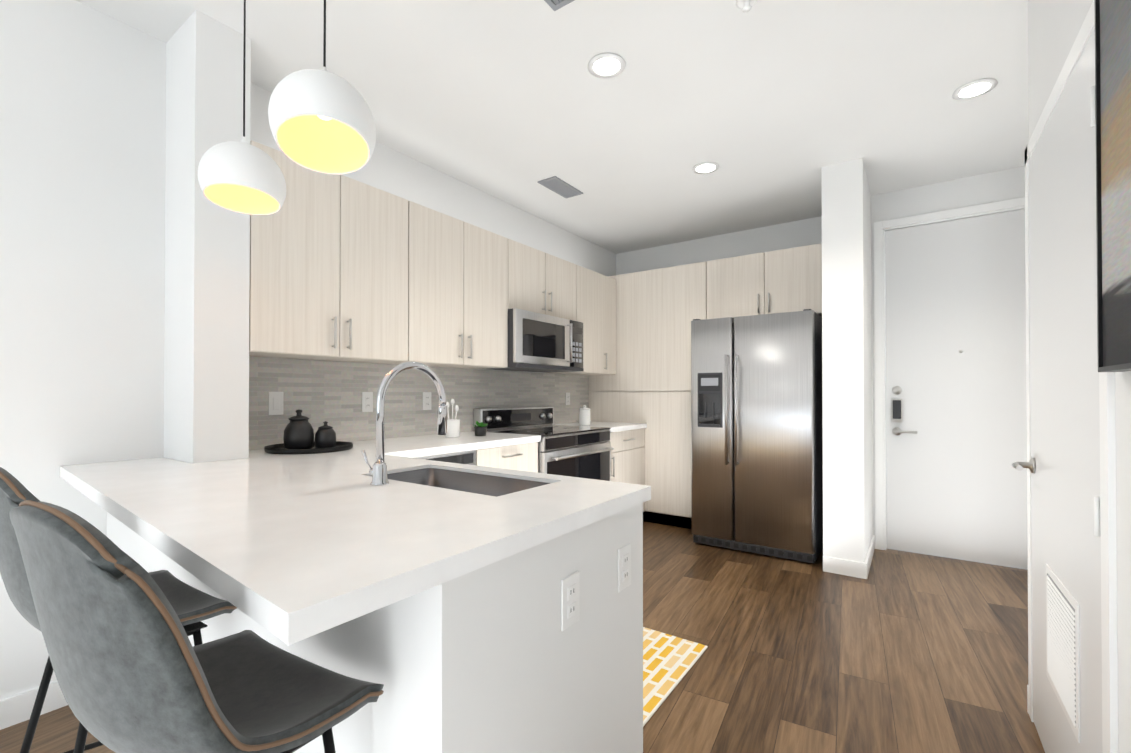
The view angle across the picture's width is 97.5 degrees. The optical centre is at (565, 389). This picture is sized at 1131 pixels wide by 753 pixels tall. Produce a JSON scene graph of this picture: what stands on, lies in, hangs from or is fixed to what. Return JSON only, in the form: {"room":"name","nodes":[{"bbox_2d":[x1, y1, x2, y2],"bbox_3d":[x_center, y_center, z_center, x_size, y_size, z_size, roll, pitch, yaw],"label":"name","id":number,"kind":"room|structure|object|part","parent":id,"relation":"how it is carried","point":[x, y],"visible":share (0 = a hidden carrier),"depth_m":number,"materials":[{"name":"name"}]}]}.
{"room":"kitchen","nodes":[
{"label":"kitchen","id":0,"kind":"room"},
{"bbox_2d":[164,10,250,462],"bbox_3d":[-1.550,-0.153,2.141,0.330,2.720,0.200,0,-1,35],"label":"column","id":1,"kind":"structure","parent":0,"point":[206,336],"depth_m":2.05,"materials":[{"name":"paint"}]},
{"bbox_2d":[0,0,615,699],"bbox_3d":[-2.418,-0.160,1.296,0.120,2.720,10.420,0,-1,35],"label":"wall","id":2,"kind":"structure","parent":0,"point":[82,206],"depth_m":1.95,"materials":[{"name":"paint"}]},
{"bbox_2d":[0,681,67,729],"bbox_3d":[-3.604,1.136,-0.521,0.014,0.100,6.100,0,-1,35],"label":"baseboard","id":3,"kind":"structure","parent":2,"relation":"attached to","point":[16,709],"depth_m":1.80,"materials":[{"name":"white wood"}]},
{"bbox_2d":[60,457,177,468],"bbox_3d":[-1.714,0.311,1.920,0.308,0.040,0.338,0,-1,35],"label":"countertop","id":4,"kind":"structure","parent":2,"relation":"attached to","point":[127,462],"depth_m":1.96,"materials":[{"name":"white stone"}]},
{"bbox_2d":[249,140,412,363],"bbox_3d":[-1.255,-0.619,2.563,0.326,0.914,0.818,0,-1,35],"label":"upper cabinet","id":5,"kind":"object","parent":2,"relation":"attached to","point":[343,268],"depth_m":2.43,"materials":[{"name":"laminate"}]},
{"bbox_2d":[249,357,588,449],"bbox_3d":[-0.697,0.077,3.629,0.010,0.456,3.213,0,-1,35],"label":"backsplash","id":6,"kind":"structure","parent":2,"relation":"attached to","point":[318,393],"depth_m":3.04,"materials":[{"name":"tile"}]},
{"bbox_2d":[268,392,282,414],"bbox_3d":[-1.468,0.070,2.515,0.008,0.118,0.072,0,-1,35],"label":"outlet","id":7,"kind":"object","parent":6,"relation":"attached to","point":[275,403],"visible":1,"depth_m":2.51,"materials":[{"name":"white plastic"}]},
{"bbox_2d":[362,392,372,411],"bbox_3d":[-1.172,0.073,2.937,0.008,0.118,0.072,0,-1,35],"label":"outlet","id":8,"kind":"object","parent":6,"relation":"attached to","point":[367,401],"visible":1,"depth_m":2.93,"materials":[{"name":"white plastic"}]},
{"bbox_2d":[423,392,430,409],"bbox_3d":[-0.919,0.076,3.297,0.008,0.118,0.072,0,-1,35],"label":"outlet","id":9,"kind":"object","parent":6,"relation":"attached to","point":[426,400],"visible":1,"depth_m":3.29,"materials":[{"name":"white plastic"}]},
{"bbox_2d":[566,393,569,404],"bbox_3d":[0.023,0.087,4.639,0.008,0.118,0.072,0,-1,35],"label":"outlet","id":10,"kind":"object","parent":6,"relation":"attached to","point":[567,398],"visible":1,"depth_m":4.64,"materials":[{"name":"white plastic"}]},
{"bbox_2d":[395,202,512,368],"bbox_3d":[-0.780,-0.613,3.241,0.326,0.914,0.839,0,-1,35],"label":"upper cabinet","id":11,"kind":"object","parent":2,"relation":"attached to","point":[461,268],"depth_m":3.11,"materials":[{"name":"laminate"}]},
{"bbox_2d":[509,240,580,321],"bbox_3d":[-0.288,-0.816,3.943,0.326,0.497,0.868,0,-1,35],"label":"upper cabinet","id":12,"kind":"object","parent":2,"relation":"attached to","point":[541,282],"depth_m":3.83,"materials":[{"name":"laminate"}]},
{"bbox_2d":[487,308,583,371],"bbox_3d":[-0.239,-0.359,3.905,0.446,0.409,0.862,0,-1,35],"label":"microwave","id":13,"kind":"object","parent":12,"relation":"attached to","point":[538,342],"visible":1,"depth_m":3.72,"materials":[{"name":"grey metal"}]},
{"bbox_2d":[546,266,615,374],"bbox_3d":[0.159,-0.602,4.578,0.326,0.914,0.684,0,-1,35],"label":"upper cabinet","id":14,"kind":"object","parent":2,"relation":"attached to","point":[598,291],"depth_m":4.50,"materials":[{"name":"laminate"}]},
{"bbox_2d":[0,521,1044,752],"bbox_3d":[1.053,1.216,0.120,8.100,0.050,12.500,0,-1,35],"label":"floor","id":15,"kind":"structure","parent":0,"point":[897,651],"depth_m":2.24,"materials":[{"name":"brown wood"}]},
{"bbox_2d":[0,467,236,752],"bbox_3d":[-1.110,0.677,1.203,0.462,1.044,0.424,0,-1,35],"label":"bar stool","id":16,"kind":"object","parent":15,"relation":"on","point":[193,607],"visible":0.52,"depth_m":1.09,"materials":[{"name":"fabric"}]},
{"bbox_2d":[9,500,383,752],"bbox_3d":[-0.612,0.674,0.837,0.472,1.044,0.430,0,-1,35],"label":"bar stool","id":17,"kind":"object","parent":15,"relation":"on","point":[135,671],"visible":1,"depth_m":0.65,"materials":[{"name":"fabric"}]},
{"bbox_2d":[107,503,642,752],"bbox_3d":[-0.797,0.767,1.739,2.011,0.873,0.817,0,-1,35],"label":"base cabinet","id":18,"kind":"object","parent":15,"relation":"on","point":[492,658],"visible":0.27,"depth_m":1.03,"materials":[{"name":"paint"}]},
{"bbox_2d":[66,449,650,644],"bbox_3d":[-0.598,0.307,1.439,1.350,0.040,1.050,0,-1,35],"label":"countertop","id":19,"kind":"structure","parent":18,"relation":"on","point":[288,549],"depth_m":1.06,"materials":[{"name":"white stone"}]},
{"bbox_2d":[362,361,446,485],"bbox_3d":[-0.511,0.099,1.613,0.090,0.379,0.287,0,-1,35],"label":"faucet","id":20,"kind":"object","parent":19,"relation":"on","point":[378,471],"visible":1,"depth_m":1.52,"materials":[{"name":"silver metal"}]},
{"bbox_2d":[387,468,549,496],"bbox_3d":[-0.355,0.402,1.628,0.625,0.202,0.295,0,-1,35],"label":"sink","id":21,"kind":"object","parent":19,"relation":"in","point":[491,485],"visible":0.04,"depth_m":1.80,"materials":[{"name":"metal"}]},
{"bbox_2d":[561,571,578,630],"bbox_3d":[0.013,0.494,1.161,0.008,0.118,0.072,0,-1,35],"label":"outlet","id":22,"kind":"object","parent":18,"relation":"attached to","point":[569,600],"visible":1,"depth_m":1.15,"materials":[{"name":"white plastic"}]},
{"bbox_2d":[618,543,630,591],"bbox_3d":[0.165,0.494,1.378,0.008,0.118,0.072,0,-1,35],"label":"outlet","id":23,"kind":"object","parent":18,"relation":"attached to","point":[624,567],"visible":1,"depth_m":1.37,"materials":[{"name":"white plastic"}]},
{"bbox_2d":[416,450,475,464],"bbox_3d":[-0.918,0.776,2.728,0.676,0.872,0.610,0,-1,35],"label":"dishwasher","id":24,"kind":"object","parent":15,"relation":"on","point":[467,457],"visible":0.08,"depth_m":2.70,"materials":[{"name":"grey paint"}]},
{"bbox_2d":[476,442,537,472],"bbox_3d":[-0.598,0.779,3.228,0.626,0.872,0.566,0,-1,35],"label":"base cabinet","id":25,"kind":"object","parent":15,"relation":"on","point":[521,457],"depth_m":3.06,"materials":[{"name":"laminate"}]},
{"bbox_2d":[60,431,540,480],"bbox_3d":[-1.055,0.317,2.562,0.648,0.040,2.188,0,-1,35],"label":"countertop","id":26,"kind":"structure","parent":25,"relation":"on","point":[467,441],"depth_m":2.49,"materials":[{"name":"white stone"}]},
{"bbox_2d":[264,409,352,453],"bbox_3d":[-1.249,0.196,2.428,0.388,0.198,0.388,0,-1,35],"label":"tray","id":27,"kind":"object","parent":26,"relation":"on","point":[298,437],"visible":1,"depth_m":2.37,"materials":[{"name":"black ceramic"}]},
{"bbox_2d":[445,399,459,437],"bbox_3d":[-0.720,0.179,3.139,0.096,0.243,0.104,0,-1,35],"label":"utensil crock","id":28,"kind":"object","parent":26,"relation":"on","point":[453,428],"visible":0.94,"depth_m":3.10,"materials":[{"name":"white ceramic"}]},
{"bbox_2d":[472,421,488,435],"bbox_3d":[-0.550,0.252,3.216,0.111,0.098,0.095,0,-1,35],"label":"potted plant","id":29,"kind":"object","parent":26,"relation":"on","point":[480,428],"visible":1,"depth_m":3.19,"materials":[{"name":"green plant"}]},
{"bbox_2d":[473,407,613,480],"bbox_3d":[-0.130,0.683,3.795,0.718,1.075,0.892,0,-1,35],"label":"range","id":30,"kind":"object","parent":15,"relation":"on","point":[577,451],"visible":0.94,"depth_m":3.69,"materials":[{"name":"silver metal"}]},
{"bbox_2d":[610,428,644,510],"bbox_3d":[0.279,0.789,4.478,0.626,0.872,0.693,0,-1,35],"label":"base cabinet","id":31,"kind":"object","parent":15,"relation":"on","point":[628,459],"depth_m":4.32,"materials":[{"name":"laminate"}]},
{"bbox_2d":[553,421,646,431],"bbox_3d":[0.288,0.332,4.476,0.648,0.040,0.692,0,-1,35],"label":"countertop","id":32,"kind":"structure","parent":31,"relation":"on","point":[615,426],"depth_m":4.42,"materials":[{"name":"white stone"}]},
{"bbox_2d":[579,405,590,424],"bbox_3d":[0.169,0.223,4.353,0.104,0.175,0.104,0,-1,35],"label":"canister","id":33,"kind":"object","parent":32,"relation":"on","point":[584,415],"visible":1,"depth_m":4.31,"materials":[{"name":"white ceramic"}]},
{"bbox_2d":[589,261,706,528],"bbox_3d":[0.873,0.064,4.827,1.203,2.330,0.609,0,-1,35],"label":"pantry cabinet","id":34,"kind":"object","parent":15,"relation":"on","point":[658,311],"visible":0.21,"depth_m":4.51,"materials":[{"name":"laminate"}]},
{"bbox_2d":[643,627,707,726],"bbox_3d":[-0.062,1.204,2.301,1.170,0.008,0.870,0,-1,35],"label":"rug","id":35,"kind":"object","parent":15,"relation":"on","point":[669,661],"visible":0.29,"depth_m":2.17,"materials":[{"name":"yellow fabric"}]},
{"bbox_2d":[691,309,822,562],"bbox_3d":[1.590,0.334,4.007,0.878,1.777,0.971,0,-1,35],"label":"refrigerator","id":36,"kind":"object","parent":15,"relation":"on","point":[756,442],"visible":0.98,"depth_m":3.63,"materials":[{"name":"grey metal"}]},
{"bbox_2d":[76,0,1028,253],"bbox_3d":[1.053,-1.554,0.143,8.100,0.050,12.500,0,-1,35],"label":"ceiling","id":37,"kind":"structure","parent":0,"point":[770,108],"depth_m":2.51,"materials":[{"name":"paint"}]},
{"bbox_2d":[198,0,285,214],"bbox_3d":[-1.107,-1.076,1.709,0.256,0.880,0.256,0,-1,35],"label":"pendant lamp","id":38,"kind":"object","parent":37,"relation":"hanging from","point":[243,176],"visible":1,"depth_m":1.65,"materials":[{"name":"white metal"}]},
{"bbox_3d":[-1.107,-1.121,1.710,0.120,0.790,0.120,0,-1,35],"label":"cord","id":39,"kind":"part","parent":38,"relation":"part of","materials":[{"name":"black plastic"}]},
{"bbox_2d":[268,0,375,174],"bbox_3d":[-0.668,-1.077,1.377,0.268,0.882,0.268,0,-1,35],"label":"pendant lamp","id":40,"kind":"object","parent":37,"relation":"hanging from","point":[322,121],"visible":1,"depth_m":1.37,"materials":[{"name":"white metal"}]},
{"bbox_3d":[-0.668,-1.134,1.377,0.120,0.768,0.120,0,-1,35],"label":"cord","id":41,"kind":"part","parent":40,"relation":"part of","materials":[{"name":"black plastic"}]},
{"bbox_2d":[544,0,573,10],"bbox_3d":[-0.007,-1.511,1.766,0.300,0.009,0.300,0,-1,35],"label":"ceiling vent","id":42,"kind":"object","parent":37,"relation":"in","point":[554,5],"visible":1,"depth_m":1.93,"materials":[{"name":"grey metal"}]},
{"bbox_2d":[537,176,582,198],"bbox_3d":[-0.034,-1.495,3.678,0.160,0.009,0.360,0,-1,35],"label":"ceiling vent","id":43,"kind":"object","parent":37,"relation":"in","point":[559,186],"visible":1,"depth_m":3.66,"materials":[{"name":"grey metal"}]},
{"bbox_2d":[588,53,625,78],"bbox_3d":[0.192,-1.507,2.310,0.176,0.008,0.176,0,-1,35],"label":"recessed light","id":44,"kind":"object","parent":37,"relation":"in","point":[607,65],"visible":1,"depth_m":2.31,"materials":[{"name":"white"}]},
{"bbox_2d":[692,162,718,173],"bbox_3d":[0.949,-1.498,3.354,0.176,0.008,0.176,0,-1,35],"label":"recessed light","id":45,"kind":"object","parent":37,"relation":"in","point":[705,167],"visible":1,"depth_m":3.35,"materials":[{"name":"white"}]},
{"bbox_2d":[736,0,756,12],"bbox_3d":[0.704,-1.494,1.926,0.080,0.040,0.080,0,-1,35],"label":"sprinkler","id":46,"kind":"object","parent":37,"relation":"attached to","point":[745,6],"visible":1,"depth_m":1.93,"materials":[{"name":"white"}]},
{"bbox_2d":[952,78,997,99],"bbox_3d":[2.052,-1.505,2.489,0.176,0.008,0.176,0,-1,35],"label":"recessed light","id":47,"kind":"object","parent":37,"relation":"in","point":[974,89],"visible":1,"depth_m":2.49,"materials":[{"name":"white"}]},
{"bbox_2d":[616,216,821,274],"bbox_3d":[1.572,-0.132,4.788,2.400,2.720,0.120,0,-1,35],"label":"wall","id":48,"kind":"structure","parent":0,"point":[798,233],"depth_m":4.75,"materials":[{"name":"paint"}]},
{"bbox_2d":[707,243,821,318],"bbox_3d":[1.756,-0.841,4.215,0.946,0.530,0.609,0,-1,35],"label":"upper cabinet","id":49,"kind":"object","parent":48,"relation":"attached to","point":[781,281],"visible":0.71,"depth_m":3.98,"materials":[{"name":"laminate"}]},
{"bbox_2d":[821,158,872,562],"bbox_3d":[2.126,-0.140,3.697,0.240,2.720,1.030,0,-1,35],"label":"wall","id":50,"kind":"structure","parent":0,"point":[847,372],"depth_m":3.28,"materials":[{"name":"paint"}]},
{"bbox_2d":[862,535,874,578],"bbox_3d":[2.149,1.168,3.497,0.017,0.100,0.774,0,-1,35],"label":"baseboard","id":51,"kind":"structure","parent":50,"relation":"attached to","point":[865,566],"depth_m":3.35,"materials":[{"name":"white"}]},
{"bbox_2d":[871,166,1024,534],"bbox_3d":[4.486,-0.151,2.413,5.100,2.720,0.120,0,-1,35],"label":"wall","id":52,"kind":"structure","parent":0,"point":[1002,185],"depth_m":3.60,"materials":[{"name":"paint"}]},
{"bbox_2d":[874,197,1024,549],"bbox_3d":[2.837,-0.035,3.561,1.046,2.508,0.134,0,-1,35],"label":"door frame","id":53,"kind":"structure","parent":52,"relation":"attached to","point":[880,368],"depth_m":3.78,"materials":[{"name":"white"}]},
{"bbox_2d":[885,209,1027,569],"bbox_3d":[2.812,-0.003,3.523,0.902,2.427,0.108,0,-1,35],"label":"entry door","id":54,"kind":"structure","parent":52,"relation":"in","point":[956,417],"depth_m":3.54,"materials":[{"name":"white paint"}]},
{"bbox_2d":[1028,0,1130,752],"bbox_3d":[-0.525,-0.182,-1.482,0.130,2.720,8.045,0,-1,35],"label":"wall","id":55,"kind":"structure","parent":0,"point":[1054,27],"depth_m":1.06,"materials":[{"name":"paint"}]},
{"bbox_2d":[1012,27,1102,752],"bbox_3d":[1.431,0.175,1.479,0.069,2.033,0.831,0,-1,35],"label":"closet door","id":56,"kind":"structure","parent":55,"relation":"in","point":[1062,465],"depth_m":1.37,"materials":[{"name":"white paint"}]},
{"bbox_2d":[1046,564,1080,742],"bbox_3d":[1.430,0.734,1.432,0.006,0.355,0.375,0,-1,35],"label":"air vent","id":57,"kind":"object","parent":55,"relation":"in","point":[1062,642],"visible":1,"depth_m":1.40,"materials":[{"name":"white plastic"}]},
{"bbox_2d":[1025,0,1117,752],"bbox_3d":[1.456,0.152,1.462,0.012,2.100,0.945,0,-1,35],"label":"door frame","id":58,"kind":"structure","parent":55,"relation":"attached to","point":[1108,566],"depth_m":1.10,"materials":[{"name":"white wood"}]},
{"bbox_2d":[1094,0,1130,371],"bbox_3d":[0.985,-0.646,0.821,0.034,1.215,0.561,0,-1,35],"label":"picture","id":59,"kind":"object","parent":55,"relation":"attached to","point":[1113,106],"visible":1,"depth_m":0.98,"materials":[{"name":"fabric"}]}
]}

